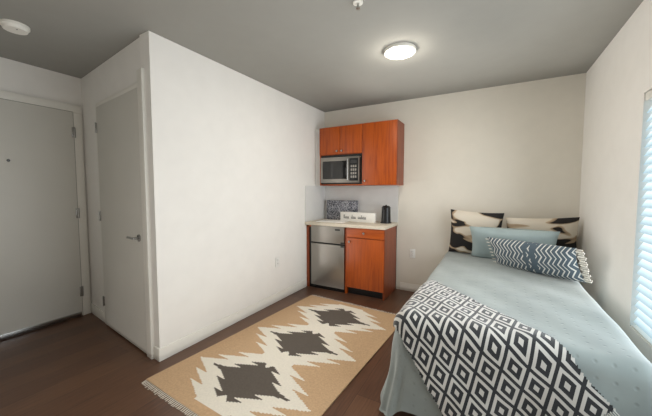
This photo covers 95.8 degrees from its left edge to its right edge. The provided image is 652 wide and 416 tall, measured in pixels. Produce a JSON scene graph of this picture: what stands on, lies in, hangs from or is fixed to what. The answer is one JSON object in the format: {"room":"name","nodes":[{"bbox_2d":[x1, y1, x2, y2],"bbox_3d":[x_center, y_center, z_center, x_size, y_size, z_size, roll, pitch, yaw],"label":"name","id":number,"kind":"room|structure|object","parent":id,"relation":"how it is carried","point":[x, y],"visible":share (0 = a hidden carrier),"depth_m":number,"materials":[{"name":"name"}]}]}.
{"room":"studio apartment","nodes":[
{"label":"studio apartment","id":0,"kind":"room"},
{"bbox_2d":[0,57,91,339],"bbox_3d":[-3.172,-0.036,1.954,0.195,2.440,2.870,2,4,29],"label":"wall","id":1,"kind":"structure","parent":0,"point":[45,277],"depth_m":2.75,"materials":[{"name":"paint"}]},
{"bbox_2d":[81,38,153,358],"bbox_3d":[-1.881,-0.078,2.654,1.545,2.440,0.197,3,4,36],"label":"wall","id":2,"kind":"structure","parent":0,"point":[113,93],"depth_m":2.49,"materials":[{"name":"paint"}]},
{"bbox_2d":[91,303,104,321],"bbox_3d":[-2.991,1.142,1.853,0.440,0.100,2.750,2,4,29],"label":"baseboard","id":3,"kind":"structure","parent":2,"relation":"attached to","point":[95,310],"depth_m":3.01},
{"bbox_2d":[0,286,415,415],"bbox_3d":[-0.642,1.217,1.932,5.052,0.060,5.597,2,4,29],"label":"floor","id":4,"kind":"structure","parent":0,"point":[79,365],"depth_m":2.13,"materials":[{"name":"brown wood"}]},
{"bbox_2d":[142,295,396,415],"bbox_3d":[-0.209,1.147,2.513,1.190,0.008,2.030,2,4,33],"label":"rug","id":5,"kind":"object","parent":4,"relation":"on","point":[297,360],"visible":1,"depth_m":2.19,"materials":[{"name":"fabric"}]},
{"bbox_2d":[305,119,403,300],"bbox_3d":[0.356,0.001,3.859,1.168,2.140,0.534,2,4,29],"label":"kitchenette","id":6,"kind":"object","parent":4,"relation":"on","point":[351,209],"visible":1,"depth_m":3.76,"materials":[{"name":"brown wood"}]},
{"bbox_2d":[311,225,344,289],"bbox_3d":[0.126,0.641,4.012,0.490,0.842,0.461,2,4,29],"label":"fridge","id":7,"kind":"object","parent":6,"relation":"in","point":[327,241],"depth_m":3.81,"materials":[{"name":"silver metal"}]},
{"bbox_2d":[321,156,360,182],"bbox_3d":[0.237,-0.504,3.961,0.566,0.335,0.342,2,4,29],"label":"microwave","id":8,"kind":"object","parent":6,"relation":"in","point":[334,169],"depth_m":3.83,"materials":[{"name":"silver metal"}]},
{"bbox_2d":[379,209,651,415],"bbox_3d":[1.363,0.620,2.285,1.326,1.091,2.280,2,4,29],"label":"bed","id":9,"kind":"object","parent":4,"relation":"on","point":[505,324],"visible":1,"depth_m":1.58,"materials":[{"name":"fabric"}]},
{"bbox_2d":[393,280,618,415],"bbox_3d":[0.974,0.881,1.768,1.011,0.593,0.960,2,4,29],"label":"throw","id":10,"kind":"object","parent":9,"relation":"on","point":[460,349],"depth_m":1.50,"materials":[{"name":"fabric"}]},
{"bbox_2d":[139,31,324,347],"bbox_3d":[-0.696,-0.117,3.305,0.120,2.440,2.527,2,4,29],"label":"wall","id":11,"kind":"structure","parent":0,"point":[231,155],"depth_m":2.67,"materials":[{"name":"paint"}]},
{"bbox_2d":[154,279,305,361],"bbox_3d":[-0.799,1.066,3.127,0.080,0.100,2.020,2,4,29],"label":"baseboard","id":12,"kind":"structure","parent":11,"relation":"attached to","point":[160,354],"depth_m":2.72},
{"bbox_2d":[275,257,278,266],"bbox_3d":[-0.567,0.631,3.443,0.010,0.114,0.070,2,4,29],"label":"outlet","id":13,"kind":"object","parent":11,"relation":"attached to","point":[276,258],"visible":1,"depth_m":3.43,"materials":[{"name":"white plastic"}]},
{"bbox_2d":[0,0,642,111],"bbox_3d":[-0.642,-1.278,1.784,5.052,0.060,5.597,2,4,29],"label":"ceiling","id":14,"kind":"structure","parent":0,"point":[325,55],"depth_m":2.19,"materials":[{"name":"paint"}]},
{"bbox_2d":[0,19,30,34],"bbox_3d":[-2.147,-1.244,2.036,0.150,0.038,0.150,2,4,29],"label":"smoke detector","id":15,"kind":"object","parent":14,"relation":"attached to","point":[15,27],"visible":1,"depth_m":2.01,"materials":[{"name":"white plastic"}]},
{"bbox_2d":[353,0,362,9],"bbox_3d":[0.194,-1.229,1.787,0.060,0.038,0.060,2,4,29],"label":"sprinkler","id":16,"kind":"object","parent":14,"relation":"attached to","point":[357,3],"visible":1,"depth_m":1.78,"materials":[{"name":"white metal"}]},
{"bbox_2d":[384,42,415,59],"bbox_3d":[0.601,-1.270,2.397,0.250,0.029,0.250,2,4,29],"label":"ceiling light","id":17,"kind":"object","parent":14,"relation":"attached to","point":[402,50],"depth_m":2.36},
{"bbox_2d":[325,73,585,288],"bbox_3d":[1.295,-0.140,3.697,3.198,2.440,0.120,2,4,29],"label":"wall","id":18,"kind":"structure","parent":0,"point":[513,150],"depth_m":3.34,"materials":[{"name":"paint"}]},
{"bbox_2d":[400,282,421,291],"bbox_3d":[1.748,1.048,3.435,1.782,0.100,0.013,2,4,29],"label":"baseboard","id":19,"kind":"structure","parent":18,"relation":"attached to","point":[403,286],"depth_m":3.81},
{"bbox_2d":[410,249,414,257],"bbox_3d":[1.106,0.582,3.771,0.070,0.114,0.010,2,4,29],"label":"wall outlet","id":20,"kind":"object","parent":18,"relation":"attached to","point":[412,251],"visible":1,"depth_m":3.77,"materials":[{"name":"white plastic"}]},
{"bbox_2d":[577,0,651,362],"bbox_3d":[1.335,0.040,0.682,0.150,2.440,5.097,2,4,29],"label":"wall","id":21,"kind":"structure","parent":0,"point":[618,82],"depth_m":2.05,"materials":[{"name":"paint"}]},
{"bbox_2d":[631,90,651,346],"bbox_3d":[1.553,0.066,1.080,0.131,1.400,1.500,2,4,29],"label":"window blinds","id":22,"kind":"object","parent":21,"relation":"attached to","point":[643,320],"visible":1,"depth_m":1.70,"materials":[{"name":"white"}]}
]}

